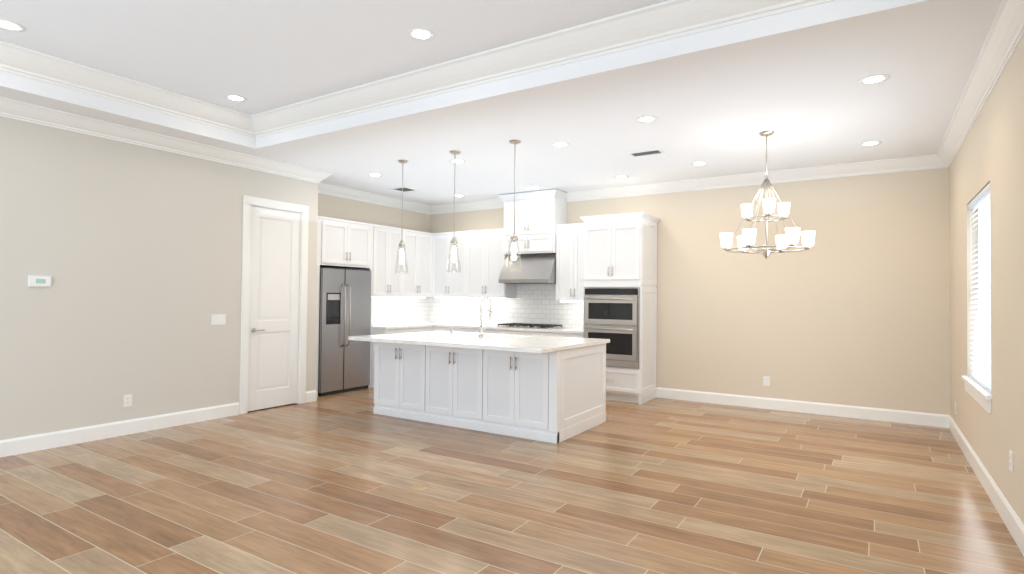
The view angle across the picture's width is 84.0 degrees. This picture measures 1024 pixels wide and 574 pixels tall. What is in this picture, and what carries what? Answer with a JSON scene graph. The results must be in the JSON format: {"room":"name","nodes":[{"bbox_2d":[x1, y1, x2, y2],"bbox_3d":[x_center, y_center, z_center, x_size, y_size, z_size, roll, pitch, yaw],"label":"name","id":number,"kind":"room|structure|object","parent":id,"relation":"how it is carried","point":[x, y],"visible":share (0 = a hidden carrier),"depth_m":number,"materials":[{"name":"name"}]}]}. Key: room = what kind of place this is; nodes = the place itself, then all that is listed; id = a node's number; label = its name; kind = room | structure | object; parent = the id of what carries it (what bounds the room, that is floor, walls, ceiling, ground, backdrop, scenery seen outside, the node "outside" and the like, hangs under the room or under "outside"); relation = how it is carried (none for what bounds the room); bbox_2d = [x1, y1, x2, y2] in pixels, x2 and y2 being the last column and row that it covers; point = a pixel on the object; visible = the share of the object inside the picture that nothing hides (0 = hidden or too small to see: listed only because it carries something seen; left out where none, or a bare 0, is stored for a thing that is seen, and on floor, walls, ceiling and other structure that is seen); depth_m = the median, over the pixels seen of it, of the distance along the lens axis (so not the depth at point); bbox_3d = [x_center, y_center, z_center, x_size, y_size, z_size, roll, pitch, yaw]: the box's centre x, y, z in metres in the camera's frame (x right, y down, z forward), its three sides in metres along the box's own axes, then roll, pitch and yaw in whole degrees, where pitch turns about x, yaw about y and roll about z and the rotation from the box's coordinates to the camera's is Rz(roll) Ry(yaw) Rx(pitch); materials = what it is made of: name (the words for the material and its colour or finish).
{"room":"kitchen","nodes":[
{"label":"kitchen","id":0,"kind":"room"},
{"bbox_2d":[0,116,319,439],"bbox_3d":[-4.735,-0.314,4.210,0.150,3.450,7.840,0,-1,32],"label":"wall","id":1,"kind":"structure","parent":0,"point":[134,253],"depth_m":5.50,"materials":[{"name":"beige paint"}]},
{"bbox_2d":[28,275,51,286],"bbox_3d":[-4.138,-0.049,4.985,0.022,0.100,0.165,0,-1,32],"label":"thermostat","id":2,"kind":"object","parent":1,"relation":"attached to","point":[39,281],"visible":1,"depth_m":4.97,"materials":[{"name":"white plastic"}]},
{"bbox_2d":[0,402,238,456],"bbox_3d":[-4.926,1.331,3.751,0.016,0.140,6.630,0,-1,32],"label":"baseboard","id":3,"kind":"structure","parent":1,"relation":"attached to","point":[14,446],"depth_m":5.44,"materials":[{"name":"white wood"}]},
{"bbox_2d":[123,394,131,406],"bbox_3d":[-3.768,1.115,5.575,0.008,0.118,0.075,0,-1,32],"label":"outlet","id":4,"kind":"object","parent":1,"relation":"attached to","point":[127,401],"visible":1,"depth_m":5.57,"materials":[{"name":"white plastic"}]},
{"bbox_2d":[0,97,331,187],"bbox_3d":[-4.559,-1.510,4.268,0.148,0.132,7.839,0,-1,32],"label":"crown molding","id":5,"kind":"structure","parent":1,"relation":"attached to","point":[9,108],"depth_m":5.67,"materials":[{"name":"white wood"}]},
{"bbox_2d":[211,314,225,324],"bbox_3d":[-3.277,0.364,6.348,0.009,0.118,0.165,0,-1,32],"label":"switch plate","id":6,"kind":"object","parent":1,"relation":"attached to","point":[218,319],"visible":1,"depth_m":6.34,"materials":[{"name":"white plastic"}]},
{"bbox_2d":[247,206,299,411],"bbox_3d":[-2.896,0.258,6.955,0.095,2.417,0.688,0,-1,32],"label":"pantry door","id":7,"kind":"structure","parent":1,"relation":"in","point":[273,310],"depth_m":6.95,"materials":[{"name":"white wood"}]},
{"bbox_2d":[239,195,308,413],"bbox_3d":[-2.936,0.211,6.982,0.140,2.535,0.900,0,-1,32],"label":"door frame","id":8,"kind":"structure","parent":1,"relation":"attached to","point":[250,201],"depth_m":6.87,"materials":[{"name":"white wood"}]},
{"bbox_2d":[320,193,431,232],"bbox_3d":[-2.524,-0.204,9.096,0.570,3.450,3.020,0,-1,32],"label":"wall","id":9,"kind":"structure","parent":0,"point":[331,206],"depth_m":9.07,"materials":[{"name":"beige paint"}]},
{"bbox_2d":[318,185,431,214],"bbox_3d":[-2.250,-1.403,8.950,0.150,0.132,2.780,0,-1,32],"label":"crown molding","id":10,"kind":"structure","parent":9,"relation":"attached to","point":[338,191],"depth_m":9.03,"materials":[{"name":"white wood"}]},
{"bbox_2d":[372,225,399,296],"bbox_3d":[-2.065,-0.397,8.996,0.347,1.100,0.692,0,-1,32],"label":"upper cabinet","id":11,"kind":"object","parent":9,"relation":"attached to","point":[386,239],"depth_m":8.84,"materials":[{"name":"white wood"}]},
{"bbox_2d":[400,228,431,296],"bbox_3d":[-1.706,-0.384,9.515,0.395,1.100,0.803,0,-1,32],"label":"upper cabinet","id":12,"kind":"object","parent":9,"relation":"attached to","point":[418,244],"depth_m":9.43,"materials":[{"name":"white wood"}]},
{"bbox_2d":[0,0,1001,205],"bbox_3d":[-1.365,-1.728,3.894,8.120,0.350,10.870,0,-1,32],"label":"ceiling","id":13,"kind":"structure","parent":0,"point":[717,100],"depth_m":4.60,"materials":[{"name":"white paint"}]},
{"bbox_2d":[0,19,25,31],"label":"recessed light","id":14,"kind":"object","parent":13,"relation":"in","point":[4,24],"depth_m":4.08,"materials":[{"name":"white plastic"}]},
{"bbox_2d":[0,40,260,137],"bbox_3d":[-4.388,-1.796,3.651,0.162,0.180,6.090,0,-1,32],"label":"crown molding","id":15,"kind":"structure","parent":13,"relation":"attached to","point":[14,59],"depth_m":5.03,"materials":[{"name":"white wood"}]},
{"bbox_2d":[224,95,246,101],"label":"recessed light","id":16,"kind":"object","parent":13,"relation":"in","point":[236,98],"depth_m":5.53,"materials":[{"name":"white plastic"}]},
{"bbox_2d":[367,173,382,176],"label":"recessed light","id":17,"kind":"object","parent":13,"relation":"in","point":[372,174],"depth_m":7.58,"materials":[{"name":"white"}]},
{"bbox_2d":[395,160,407,273],"bbox_3d":[-1.302,-0.830,6.744,0.160,1.340,0.160,0,-1,32],"label":"pendant light","id":18,"kind":"object","parent":13,"relation":"hanging from","point":[401,251],"visible":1,"depth_m":6.73,"materials":[{"name":"clear glass"}]},
{"bbox_2d":[390,187,417,191],"bbox_3d":[-1.622,-1.466,8.552,0.300,0.008,0.300,0,-1,32],"label":"ceiling vent","id":19,"kind":"object","parent":13,"relation":"in","point":[406,189],"visible":0.96,"depth_m":8.55,"materials":[{"name":"white metal"}]},
{"bbox_2d":[407,28,434,40],"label":"recessed light","id":20,"kind":"object","parent":13,"relation":"in","point":[423,34],"depth_m":4.14,"materials":[{"name":"white plastic"}]},
{"bbox_2d":[446,150,460,272],"bbox_3d":[-0.638,-0.832,6.297,0.160,1.340,0.160,0,-1,32],"label":"pendant light","id":21,"kind":"object","parent":13,"relation":"hanging from","point":[454,241],"visible":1,"depth_m":6.28,"materials":[{"name":"clear glass"}]},
{"bbox_2d":[450,159,465,163],"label":"recessed light","id":22,"kind":"object","parent":13,"relation":"in","point":[458,161],"depth_m":6.76,"materials":[{"name":"white"}]},
{"bbox_2d":[506,140,521,270],"bbox_3d":[0.025,-0.834,5.850,0.160,1.340,0.160,0,-1,32],"label":"pendant light","id":23,"kind":"object","parent":13,"relation":"hanging from","point":[513,238],"visible":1,"depth_m":5.83,"materials":[{"name":"clear glass"}]},
{"bbox_2d":[528,186,540,188],"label":"recessed light","id":24,"kind":"object","parent":13,"relation":"in","point":[531,187],"depth_m":8.31,"materials":[{"name":"white plastic"}]},
{"bbox_2d":[252,0,833,135],"bbox_3d":[-0.324,-1.740,4.576,5.640,0.180,0.162,0,-1,32],"label":"crown molding","id":25,"kind":"structure","parent":13,"relation":"attached to","point":[659,22],"depth_m":4.26,"materials":[{"name":"white wood"}]},
{"bbox_2d":[551,142,569,146],"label":"recessed light","id":26,"kind":"object","parent":13,"relation":"in","point":[557,144],"depth_m":5.97,"materials":[{"name":"white"}]},
{"bbox_2d":[614,176,628,178],"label":"recessed light","id":27,"kind":"object","parent":13,"relation":"in","point":[616,177],"depth_m":7.56,"materials":[{"name":"white plastic"}]},
{"bbox_2d":[627,149,664,156],"bbox_3d":[1.482,-1.478,6.278,0.360,0.008,0.200,0,-1,32],"label":"ceiling vent","id":28,"kind":"object","parent":13,"relation":"in","point":[646,153],"visible":1,"depth_m":6.28,"materials":[{"name":"white metal"}]},
{"bbox_2d":[635,116,657,122],"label":"recessed light","id":29,"kind":"object","parent":13,"relation":"in","point":[644,119],"depth_m":5.10,"materials":[{"name":"white plastic"}]},
{"bbox_2d":[691,162,707,165],"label":"recessed light","id":30,"kind":"object","parent":13,"relation":"in","point":[696,163],"depth_m":6.75,"materials":[{"name":"white"}]},
{"bbox_2d":[720,130,814,258],"bbox_3d":[2.445,-0.878,5.461,0.819,1.220,0.819,0,-1,32],"label":"chandelier","id":31,"kind":"object","parent":13,"relation":"hanging from","point":[790,238],"visible":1,"depth_m":5.43,"materials":[{"name":"white glass"}]},
{"bbox_2d":[859,141,881,145],"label":"recessed light","id":32,"kind":"object","parent":13,"relation":"in","point":[871,143],"depth_m":5.81,"materials":[{"name":"white plastic"}]},
{"bbox_2d":[858,74,889,84],"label":"recessed light","id":33,"kind":"object","parent":13,"relation":"in","point":[873,79],"depth_m":4.13,"materials":[{"name":"white"}]},
{"bbox_2d":[0,387,1023,573],"bbox_3d":[-1.353,1.476,3.809,8.980,0.080,11.630,0,-1,32],"label":"floor","id":34,"kind":"structure","parent":0,"point":[324,484],"depth_m":3.89,"materials":[{"name":"brown wood"}]},
{"bbox_2d":[318,267,370,395],"bbox_3d":[-2.662,0.620,8.327,0.860,1.772,0.900,0,-1,32],"label":"fridge","id":35,"kind":"object","parent":34,"relation":"on","point":[344,315],"visible":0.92,"depth_m":8.06,"materials":[{"name":"silver metal"}]},
{"bbox_2d":[315,216,373,396],"bbox_3d":[-2.739,0.272,8.284,0.832,2.465,1.194,0,-1,32],"label":"surround","id":36,"kind":"object","parent":34,"relation":"on","point":[341,243],"visible":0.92,"depth_m":8.10,"materials":[{"name":"white wood"}]},
{"bbox_2d":[371,324,434,387],"bbox_3d":[-1.828,1.086,9.049,0.686,0.880,1.097,0,-1,32],"label":"base cabinet","id":37,"kind":"object","parent":34,"relation":"on","point":[383,328],"depth_m":8.62,"materials":[{"name":"white"}]},
{"bbox_2d":[410,484,427,489],"bbox_3d":[-0.671,1.446,4.116,0.132,0.005,0.132,0,-1,32],"label":"electrical outlet cover","id":38,"kind":"object","parent":34,"relation":"on","point":[419,486],"visible":1,"depth_m":4.11,"materials":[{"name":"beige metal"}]},
{"bbox_2d":[435,324,486,331],"bbox_3d":[-0.807,1.102,9.369,0.848,0.880,0.675,0,-1,32],"label":"base cabinet","id":39,"kind":"object","parent":34,"relation":"on","point":[442,327],"depth_m":9.12,"materials":[{"name":"white"}]},
{"bbox_2d":[475,328,494,332],"bbox_3d":[-0.321,1.102,9.088,0.508,0.880,0.626,0,-1,32],"label":"base cabinet","id":40,"kind":"object","parent":34,"relation":"on","point":[488,330],"depth_m":8.75,"materials":[{"name":"white"}]},
{"bbox_2d":[368,334,607,443],"bbox_3d":[-0.303,1.056,6.509,2.452,0.880,1.205,0,-1,32],"label":"kitchen island","id":41,"kind":"object","parent":34,"relation":"on","point":[550,389],"depth_m":5.88,"materials":[{"name":"white wood"}]},
{"bbox_2d":[412,330,478,337],"bbox_3d":[-0.862,0.602,7.152,0.879,0.040,0.440,0,-1,32],"label":"sink","id":42,"kind":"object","parent":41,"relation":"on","point":[431,334],"depth_m":6.91,"materials":[{"name":"white ceramic"}]},
{"bbox_2d":[478,297,492,337],"bbox_3d":[-0.276,0.342,6.527,0.120,0.465,0.245,0,-1,32],"label":"faucet","id":43,"kind":"object","parent":41,"relation":"on","point":[481,329],"visible":1,"depth_m":6.46,"materials":[{"name":"silver metal"}]},
{"bbox_2d":[495,328,566,335],"bbox_3d":[0.273,1.100,8.709,1.017,0.880,0.626,0,-1,32],"label":"base cabinet","id":44,"kind":"object","parent":34,"relation":"on","point":[521,331],"depth_m":8.38,"materials":[{"name":"white"}]},
{"bbox_2d":[496,323,563,328],"bbox_3d":[0.271,0.596,8.707,0.900,0.048,0.520,0,-1,32],"label":"cooktop","id":45,"kind":"object","parent":44,"relation":"in","point":[530,326],"visible":1,"depth_m":8.56,"materials":[{"name":"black metal"}]},
{"bbox_2d":[551,328,582,337],"bbox_3d":[0.905,1.099,8.307,0.596,0.880,0.626,0,-1,32],"label":"base cabinet","id":46,"kind":"object","parent":34,"relation":"on","point":[571,332],"depth_m":8.03,"materials":[{"name":"white wood"}]},
{"bbox_2d":[580,212,659,403],"bbox_3d":[1.495,0.283,7.912,0.910,2.510,0.692,0,-1,32],"label":"tall cabinet","id":47,"kind":"object","parent":34,"relation":"on","point":[620,250],"visible":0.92,"depth_m":7.64,"materials":[{"name":"white wood"}]},
{"bbox_2d":[584,287,639,368],"bbox_3d":[1.470,0.542,7.873,0.796,1.062,0.695,0,-1,32],"label":"wall oven","id":48,"kind":"object","parent":47,"relation":"in","point":[612,314],"visible":0.83,"depth_m":7.58,"materials":[{"name":"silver metal"}]},
{"bbox_2d":[432,167,947,414],"bbox_3d":[1.449,-0.178,8.438,7.980,3.450,0.120,0,-1,32],"label":"wall","id":49,"kind":"structure","parent":0,"point":[859,316],"depth_m":6.96,"materials":[{"name":"beige paint"}]},
{"bbox_2d":[432,231,467,296],"bbox_3d":[-0.967,-0.374,9.672,0.818,1.100,0.395,0,-1,32],"label":"upper cabinet","id":50,"kind":"object","parent":49,"relation":"attached to","point":[444,284],"depth_m":9.55,"materials":[{"name":"white wood"}]},
{"bbox_2d":[468,229,515,296],"bbox_3d":[-0.362,-0.374,9.316,0.819,1.100,0.346,0,-1,32],"label":"upper cabinet","id":51,"kind":"object","parent":49,"relation":"attached to","point":[485,263],"depth_m":9.15,"materials":[{"name":"white wood"}]},
{"bbox_2d":[498,253,555,283],"bbox_3d":[0.308,-0.278,8.768,0.890,0.449,0.520,0,-1,32],"label":"range hood","id":52,"kind":"object","parent":49,"relation":"attached to","point":[538,268],"visible":0.77,"depth_m":8.59,"materials":[{"name":"silver metal"}]},
{"bbox_2d":[500,189,566,256],"bbox_3d":[0.350,-0.971,8.836,0.900,0.930,0.416,0,-1,32],"label":"upper cabinet","id":53,"kind":"object","parent":49,"relation":"attached to","point":[542,226],"depth_m":8.63,"materials":[{"name":"white wood"}]},
{"bbox_2d":[556,221,583,300],"bbox_3d":[0.990,-0.357,8.447,0.595,1.140,0.334,0,-1,32],"label":"upper cabinet","id":54,"kind":"object","parent":49,"relation":"attached to","point":[569,237],"depth_m":8.34,"materials":[{"name":"white wood"}]},
{"bbox_2d":[432,154,935,213],"bbox_3d":[1.583,-1.379,8.241,7.321,0.132,0.119,0,-1,32],"label":"crown molding","id":55,"kind":"structure","parent":49,"relation":"attached to","point":[926,161],"depth_m":7.38,"materials":[{"name":"white wood"}]},
{"bbox_2d":[763,376,769,385],"bbox_3d":[3.223,1.192,7.197,0.075,0.118,0.008,0,-1,32],"label":"outlet","id":56,"kind":"object","parent":49,"relation":"attached to","point":[766,380],"visible":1,"depth_m":7.20,"materials":[{"name":"white plastic"}]},
{"bbox_2d":[656,387,947,427],"bbox_3d":[3.389,1.471,7.081,3.255,0.140,0.016,0,-1,32],"label":"baseboard","id":57,"kind":"structure","parent":49,"relation":"attached to","point":[888,415],"depth_m":6.92,"materials":[{"name":"white wood"}]},
{"bbox_2d":[948,35,1023,524],"bbox_3d":[1.995,-0.295,1.719,0.120,3.450,10.870,0,-1,32],"label":"wall","id":58,"kind":"structure","parent":0,"point":[992,151],"depth_m":3.84,"materials":[{"name":"beige paint"}]},
{"bbox_2d":[961,198,991,413],"bbox_3d":[3.763,0.079,4.532,0.158,1.658,1.280,0,-1,32],"label":"window","id":59,"kind":"structure","parent":58,"relation":"in","point":[983,230],"depth_m":4.73,"materials":[{"name":"white"}]},
{"bbox_2d":[968,183,990,391],"bbox_3d":[3.761,0.014,4.535,0.058,1.518,1.190,0,-1,32],"label":"window blind","id":60,"kind":"object","parent":59,"relation":"attached to","point":[980,374],"visible":0.69,"depth_m":4.56,"materials":[{"name":"white plastic"}]},
{"bbox_2d":[932,0,1023,168],"bbox_3d":[1.906,-1.493,1.805,0.119,0.132,10.630,0,-1,32],"label":"crown molding","id":61,"kind":"structure","parent":58,"relation":"attached to","point":[1006,31],"depth_m":3.83,"materials":[{"name":"white wood"}]},
{"bbox_2d":[948,415,1023,555],"bbox_3d":[1.922,1.360,1.725,0.016,0.140,10.630,0,-1,32],"label":"baseboard","id":62,"kind":"structure","parent":58,"relation":"attached to","point":[998,499],"depth_m":3.90,"materials":[{"name":"white wood"}]},
{"bbox_2d":[1009,450,1012,472],"bbox_3d":[3.010,1.051,3.429,0.008,0.118,0.075,0,-1,32],"label":"outlet","id":63,"kind":"object","parent":58,"relation":"attached to","point":[1010,461],"visible":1,"depth_m":3.42,"materials":[{"name":"white plastic"}]}
]}

